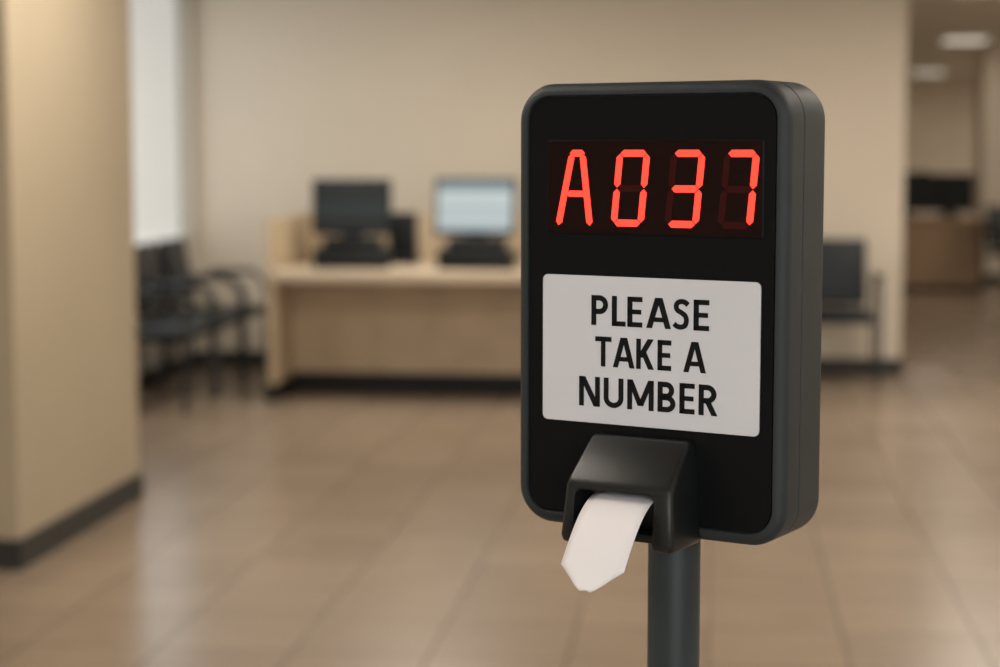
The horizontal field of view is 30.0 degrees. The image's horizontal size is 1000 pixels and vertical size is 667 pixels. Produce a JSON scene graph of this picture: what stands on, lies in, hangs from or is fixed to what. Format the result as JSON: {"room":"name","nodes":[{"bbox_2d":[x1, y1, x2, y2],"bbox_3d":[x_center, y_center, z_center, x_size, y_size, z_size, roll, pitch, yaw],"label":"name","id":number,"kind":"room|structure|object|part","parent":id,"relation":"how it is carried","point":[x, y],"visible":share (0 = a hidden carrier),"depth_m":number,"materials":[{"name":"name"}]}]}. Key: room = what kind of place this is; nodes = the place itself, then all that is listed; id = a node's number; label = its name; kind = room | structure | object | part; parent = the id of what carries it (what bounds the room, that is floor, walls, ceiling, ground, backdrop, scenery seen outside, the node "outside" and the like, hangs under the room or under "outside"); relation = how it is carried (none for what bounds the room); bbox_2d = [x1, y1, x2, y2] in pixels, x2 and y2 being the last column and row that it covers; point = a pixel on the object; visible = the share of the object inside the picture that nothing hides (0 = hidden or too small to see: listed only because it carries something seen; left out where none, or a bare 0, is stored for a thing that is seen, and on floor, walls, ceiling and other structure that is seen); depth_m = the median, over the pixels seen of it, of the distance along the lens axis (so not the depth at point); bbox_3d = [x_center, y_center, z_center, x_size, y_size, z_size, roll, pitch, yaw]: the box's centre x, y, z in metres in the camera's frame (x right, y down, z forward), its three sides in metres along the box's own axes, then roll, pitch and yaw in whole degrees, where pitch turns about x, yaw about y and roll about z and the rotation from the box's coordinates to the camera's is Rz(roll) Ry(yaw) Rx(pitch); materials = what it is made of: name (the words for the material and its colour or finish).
{"room":"office waiting area","nodes":[
{"label":"office waiting area","id":0,"kind":"room"},
{"bbox_2d":[136,0,197,373],"bbox_3d":[-3.036,-0.289,4.486,0.150,2.600,16.240,1,6,6],"label":"wall","id":1,"kind":"structure","parent":0,"point":[148,353],"depth_m":12.37,"materials":[{"name":"paint"}]},
{"bbox_2d":[0,350,199,570],"bbox_3d":[-1.851,0.469,9.537,1.084,0.105,6.100,1,6,6],"label":"baseboard","id":2,"kind":"structure","parent":1,"relation":"attached to","point":[15,555],"depth_m":7.07,"materials":[{"name":"plastic"}]},
{"bbox_2d":[130,0,179,241],"bbox_3d":[-2.326,-1.284,10.627,0.005,1.640,3.540,1,6,6],"label":"window","id":3,"kind":"structure","parent":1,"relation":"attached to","point":[152,22],"depth_m":11.83,"materials":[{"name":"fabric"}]},
{"bbox_2d":[135,235,191,248],"bbox_3d":[-2.314,-0.463,10.707,0.119,0.050,3.540,1,6,6],"label":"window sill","id":4,"kind":"structure","parent":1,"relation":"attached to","point":[188,238],"depth_m":11.93,"materials":[{"name":"paint"}]},
{"bbox_2d":[176,0,182,234],"bbox_3d":[-2.146,-1.443,12.356,0.060,1.580,0.050,1,6,6],"label":"mullion","id":5,"kind":"object","parent":1,"relation":"attached to","point":[177,1],"visible":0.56,"depth_m":12.34,"materials":[{"name":"paint"}]},
{"bbox_2d":[0,283,999,666],"bbox_3d":[2.767,0.222,13.105,9.750,0.100,34.800,1,6,6],"label":"floor","id":6,"kind":"structure","parent":0,"point":[299,529],"depth_m":6.84,"materials":[{"name":"tile"}]},
{"bbox_2d":[0,0,138,539],"bbox_3d":[-2.124,-0.545,7.092,1.070,2.600,1.370,1,6,6],"label":"wall pier","id":7,"kind":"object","parent":6,"relation":"on","point":[69,394],"visible":1,"depth_m":6.89,"materials":[{"name":"paint"}]},
{"bbox_2d":[136,282,215,413],"bbox_3d":[-1.962,-0.027,10.497,0.582,0.882,0.622,1,6,6],"label":"chair","id":8,"kind":"object","parent":6,"relation":"on","point":[179,333],"visible":0.45,"depth_m":10.31,"materials":[{"name":"plastic"}]},
{"bbox_3d":[-1.937,-0.221,10.187,0.290,0.030,0.052,1,6,6],"label":"armrest","id":9,"kind":"part","parent":8,"relation":"part of","materials":[{"name":"black plastic"}]},
{"bbox_3d":[-1.985,0.099,10.223,0.562,0.686,0.028,1,6,6],"label":"arm frame","id":10,"kind":"part","parent":8,"relation":"part of","materials":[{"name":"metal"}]},
{"bbox_3d":[-1.915,-0.007,10.493,0.470,0.065,0.500,1,6,6],"label":"seat","id":11,"kind":"part","parent":8,"relation":"part of","materials":[{"name":"fabric"}]},
{"bbox_3d":[-1.873,-0.276,10.750,0.290,0.030,0.052,1,6,6],"label":"armrest","id":12,"kind":"part","parent":8,"relation":"part of","materials":[{"name":"black plastic"}]},
{"bbox_2d":[135,243,243,397],"bbox_3d":[-1.888,-0.091,11.149,0.582,0.882,0.622,1,6,6],"label":"chair","id":13,"kind":"object","parent":6,"relation":"on","point":[147,272],"visible":0.71,"depth_m":11.14,"materials":[{"name":"plastic"}]},
{"bbox_3d":[-2.120,-0.326,11.153,0.114,0.415,0.480,1,6,6],"label":"backrest","id":14,"kind":"part","parent":13,"relation":"part of","materials":[{"name":"plastic"}]},
{"bbox_3d":[-1.910,0.035,10.876,0.562,0.686,0.028,1,6,6],"label":"arm frame","id":15,"kind":"part","parent":13,"relation":"part of","materials":[{"name":"metal"}]},
{"bbox_3d":[-1.863,-0.285,10.839,0.290,0.030,0.052,1,6,6],"label":"armrest","id":16,"kind":"part","parent":13,"relation":"part of","materials":[{"name":"black plastic"}]},
{"bbox_3d":[-1.840,-0.071,11.146,0.470,0.065,0.500,1,6,6],"label":"seat","id":17,"kind":"part","parent":13,"relation":"part of","materials":[{"name":"fabric"}]},
{"bbox_3d":[-1.845,-0.021,11.440,0.562,0.686,0.028,1,6,6],"label":"arm frame","id":18,"kind":"part","parent":13,"relation":"part of","materials":[{"name":"metal"}]},
{"bbox_3d":[-1.798,-0.340,11.403,0.290,0.030,0.052,1,6,6],"label":"armrest","id":19,"kind":"part","parent":13,"relation":"part of","materials":[{"name":"black plastic"}]},
{"bbox_2d":[157,238,267,383],"bbox_3d":[-1.813,-0.155,11.802,0.582,0.882,0.622,1,6,6],"label":"chair","id":20,"kind":"object","parent":6,"relation":"on","point":[173,255],"visible":0.71,"depth_m":11.73,"materials":[{"name":"plastic"}]},
{"bbox_3d":[-2.045,-0.390,11.806,0.114,0.415,0.480,1,6,6],"label":"backrest","id":21,"kind":"part","parent":20,"relation":"part of","materials":[{"name":"fabric"}]},
{"bbox_3d":[-1.835,-0.029,11.529,0.562,0.686,0.028,1,6,6],"label":"arm frame","id":22,"kind":"part","parent":20,"relation":"part of","materials":[{"name":"metal"}]},
{"bbox_3d":[-1.788,-0.349,11.492,0.290,0.030,0.052,1,6,6],"label":"armrest","id":23,"kind":"part","parent":20,"relation":"part of","materials":[{"name":"black plastic"}]},
{"bbox_3d":[-1.766,-0.135,11.799,0.470,0.065,0.500,1,6,6],"label":"seat","id":24,"kind":"part","parent":20,"relation":"part of","materials":[{"name":"plastic"}]},
{"bbox_3d":[-1.771,-0.085,12.092,0.562,0.686,0.028,1,6,6],"label":"arm frame","id":25,"kind":"part","parent":20,"relation":"part of","materials":[{"name":"metal"}]},
{"bbox_3d":[-1.723,-0.404,12.056,0.290,0.030,0.052,1,6,6],"label":"armrest","id":26,"kind":"part","parent":20,"relation":"part of","materials":[{"name":"black plastic"}]},
{"bbox_2d":[266,213,520,401],"bbox_3d":[0.073,-0.163,11.085,2.756,1.060,1.030,1,6,6],"label":"reception desk","id":27,"kind":"object","parent":6,"relation":"on","point":[418,328],"depth_m":11.13,"materials":[{"name":"brown wood"}]},
{"bbox_3d":[-1.266,-0.179,11.252,0.045,1.060,1.000,1,6,6],"label":"panel","id":28,"kind":"part","parent":27,"relation":"part of","materials":[{"name":"brown wood"}]},
{"bbox_2d":[312,179,391,236],"bbox_3d":[-0.884,-0.665,11.155,0.470,0.515,0.210,0,6,-1],"label":"computer monitor","id":29,"kind":"object","parent":27,"relation":"on","point":[343,207],"visible":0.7,"depth_m":11.11,"materials":[{"name":"black plastic"}]},
{"bbox_2d":[313,237,391,268],"bbox_3d":[-0.861,-0.475,10.913,0.440,0.183,0.220,0,6,2],"label":"keyboard","id":30,"kind":"object","parent":27,"relation":"on","point":[337,252],"visible":1,"depth_m":10.81,"materials":[{"name":"black plastic"}]},
{"bbox_3d":[-0.860,-0.535,10.928,0.340,0.060,0.160,0,6,1],"label":"lid","id":31,"kind":"part","parent":30,"relation":"part of","materials":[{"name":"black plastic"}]},
{"bbox_2d":[273,261,520,283],"bbox_3d":[0.072,-0.361,11.030,2.660,0.065,0.960,1,6,6],"label":"countertop","id":32,"kind":"structure","parent":27,"relation":"on","point":[421,272],"depth_m":10.65,"materials":[{"name":"brown wood"}]},
{"bbox_2d":[389,212,419,264],"bbox_3d":[-0.590,-0.580,11.337,0.180,0.310,0.200,1,6,6],"label":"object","id":33,"kind":"object","parent":27,"relation":"on","point":[403,239],"visible":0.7,"depth_m":11.33,"materials":[{"name":"black plastic"}]},
{"bbox_3d":[0.074,-0.032,11.077,2.660,0.600,0.030,1,6,6],"label":"modesty panel","id":34,"kind":"part","parent":27,"relation":"part of","materials":[{"name":"brown wood"}]},
{"bbox_3d":[0.129,-0.208,11.547,2.660,1.060,0.045,1,6,6],"label":"panel","id":35,"kind":"part","parent":27,"relation":"part of","materials":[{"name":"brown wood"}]},
{"bbox_2d":[434,178,516,236],"bbox_3d":[-0.143,-0.661,11.091,0.490,0.520,0.210,1,6,10],"label":"computer monitor","id":36,"kind":"object","parent":27,"relation":"on","point":[467,207],"visible":0.74,"depth_m":11.05,"materials":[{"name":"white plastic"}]},
{"bbox_2d":[437,237,515,269],"bbox_3d":[-0.136,-0.467,10.831,0.430,0.183,0.220,1,6,9],"label":"keyboard","id":37,"kind":"object","parent":27,"relation":"on","point":[461,253],"visible":1,"depth_m":10.74,"materials":[{"name":"black plastic"}]},
{"bbox_3d":[-0.132,-0.527,10.845,0.330,0.060,0.160,1,6,9],"label":"lid","id":38,"kind":"part","parent":37,"relation":"part of","materials":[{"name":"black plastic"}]},
{"bbox_2d":[521,80,824,666],"bbox_3d":[0.170,0.515,1.849,0.340,1.514,0.340,3,7,31],"label":"kiosk","id":39,"kind":"object","parent":6,"relation":"on","point":[672,231],"visible":1,"depth_m":1.74,"materials":[{"name":"plastic"}]},
{"bbox_2d":[561,432,700,553],"bbox_3d":[0.122,0.148,1.751,0.118,0.097,0.062,3,7,31],"label":"hood","id":40,"kind":"object","parent":39,"relation":"attached to","point":[651,481],"depth_m":1.74,"materials":[{"name":"plastic"}]},
{"bbox_3d":[0.139,-0.022,1.760,0.258,0.402,0.003,3,7,31],"label":"panel","id":41,"kind":"part","parent":39,"relation":"part of","materials":[{"name":"black plastic"}]},
{"bbox_2d":[822,239,883,386],"bbox_3d":[2.056,-0.139,11.636,0.622,0.882,0.582,1,6,6],"label":"chair","id":42,"kind":"object","parent":6,"relation":"on","point":[844,260],"visible":0.48,"depth_m":11.80,"materials":[{"name":"plastic"}]},
{"bbox_3d":[2.082,-0.394,11.845,0.480,0.415,0.114,1,6,6],"label":"backrest","id":43,"kind":"part","parent":42,"relation":"part of","materials":[{"name":"fabric"}]},
{"bbox_3d":[2.050,-0.115,11.591,0.500,0.065,0.470,1,6,6],"label":"seat","id":44,"kind":"part","parent":42,"relation":"part of","materials":[{"name":"fabric"}]},
{"bbox_3d":[2.029,-0.069,11.411,0.570,0.024,0.024,1,6,6],"label":"rail","id":45,"kind":"part","parent":42,"relation":"part of","materials":[{"name":"metal"}]},
{"bbox_3d":[2.338,-0.037,11.604,0.028,0.686,0.562,1,6,6],"label":"arm frame","id":46,"kind":"part","parent":42,"relation":"part of","materials":[{"name":"metal"}]},
{"bbox_3d":[2.332,-0.352,11.526,0.052,0.030,0.290,1,6,6],"label":"armrest","id":47,"kind":"part","parent":42,"relation":"part of","materials":[{"name":"beige plastic"}]},
{"bbox_2d":[902,216,985,290],"bbox_3d":[4.409,-0.854,19.713,1.340,0.750,0.750,1,6,6],"label":"reception desk","id":48,"kind":"object","parent":6,"relation":"on","point":[939,253],"visible":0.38,"depth_m":19.37,"materials":[{"name":"brown wood"}]},
{"bbox_2d":[903,172,928,217],"bbox_3d":[4.237,-1.467,19.663,0.560,0.480,0.210,0,6,1],"label":"computer monitor","id":49,"kind":"object","parent":48,"relation":"on","point":[916,184],"visible":0.39,"depth_m":19.62,"materials":[{"name":"black plastic"}]},
{"bbox_2d":[928,173,974,217],"bbox_3d":[4.728,-1.451,19.608,0.500,0.460,0.210,1,6,14],"label":"computer monitor","id":50,"kind":"object","parent":48,"relation":"on","point":[949,194],"visible":1,"depth_m":19.56,"materials":[{"name":"black plastic"}]},
{"bbox_2d":[973,44,999,273],"bbox_3d":[5.719,-1.875,20.651,0.830,2.600,0.700,1,6,6],"label":"wall","id":51,"kind":"structure","parent":6,"relation":"on","point":[987,98],"depth_m":20.35,"materials":[{"name":"paint"}]},
{"bbox_2d":[984,274,999,282],"bbox_3d":[5.718,-0.633,20.766,0.858,0.105,0.714,1,6,6],"label":"baseboard","id":52,"kind":"structure","parent":51,"relation":"attached to","point":[988,278],"depth_m":20.45,"materials":[{"name":"plastic"}]},
{"bbox_2d":[979,206,999,292],"bbox_3d":[5.226,-0.838,18.767,0.622,0.882,0.583,-1,6,-13],"label":"chair","id":53,"kind":"object","parent":6,"relation":"on","point":[992,212],"visible":1,"depth_m":18.91,"materials":[{"name":"plastic"}]},
{"bbox_3d":[4.951,-0.733,18.701,0.028,0.686,0.562,-1,6,-13],"label":"arm frame","id":54,"kind":"part","parent":53,"relation":"part of","materials":[{"name":"metal"}]},
{"bbox_3d":[5.171,-1.093,18.971,0.480,0.415,0.114,-1,6,-13],"label":"backrest","id":55,"kind":"part","parent":53,"relation":"part of","materials":[{"name":"fabric"}]},
{"bbox_3d":[5.237,-0.814,18.723,0.500,0.065,0.470,-1,6,-13],"label":"seat","id":56,"kind":"part","parent":53,"relation":"part of","materials":[{"name":"plastic"}]},
{"bbox_3d":[4.962,-1.048,18.624,0.052,0.030,0.290,-1,6,-13],"label":"armrest","id":57,"kind":"part","parent":53,"relation":"part of","materials":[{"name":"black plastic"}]},
{"bbox_2d":[193,0,907,358],"bbox_3d":[0.217,-1.063,12.376,4.820,2.600,0.250,1,6,6],"label":"wall","id":58,"kind":"structure","parent":0,"point":[289,94],"depth_m":12.25,"materials":[{"name":"paint"}]},
{"bbox_2d":[200,350,902,374],"bbox_3d":[0.298,0.180,12.481,4.684,0.105,0.264,1,6,6],"label":"baseboard","id":59,"kind":"structure","parent":58,"relation":"attached to","point":[848,366],"depth_m":12.13,"materials":[{"name":"plastic"}]},
{"bbox_2d":[904,78,975,215],"bbox_3d":[6.914,-2.778,29.857,5.350,2.600,0.150,1,6,6],"label":"wall","id":60,"kind":"structure","parent":0,"point":[940,112],"depth_m":29.72,"materials":[{"name":"paint"}]},
{"bbox_2d":[906,0,999,77],"bbox_3d":[2.767,-2.466,12.841,9.750,0.100,34.800,1,6,6],"label":"ceiling","id":61,"kind":"structure","parent":0,"point":[929,21],"depth_m":18.26,"materials":[{"name":"paint"}]},
{"bbox_2d":[911,71,946,73],"bbox_3d":[6.260,-3.814,27.226,0.460,0.023,0.590,1,6,6],"label":"ceiling light","id":62,"kind":"object","parent":61,"relation":"in","point":[914,72],"depth_m":27.04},
{"bbox_2d":[939,37,991,42],"bbox_3d":[4.806,-3.034,19.277,0.460,0.023,0.590,1,6,6],"label":"ceiling light","id":63,"kind":"object","parent":61,"relation":"in","point":[948,39],"depth_m":19.10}
]}

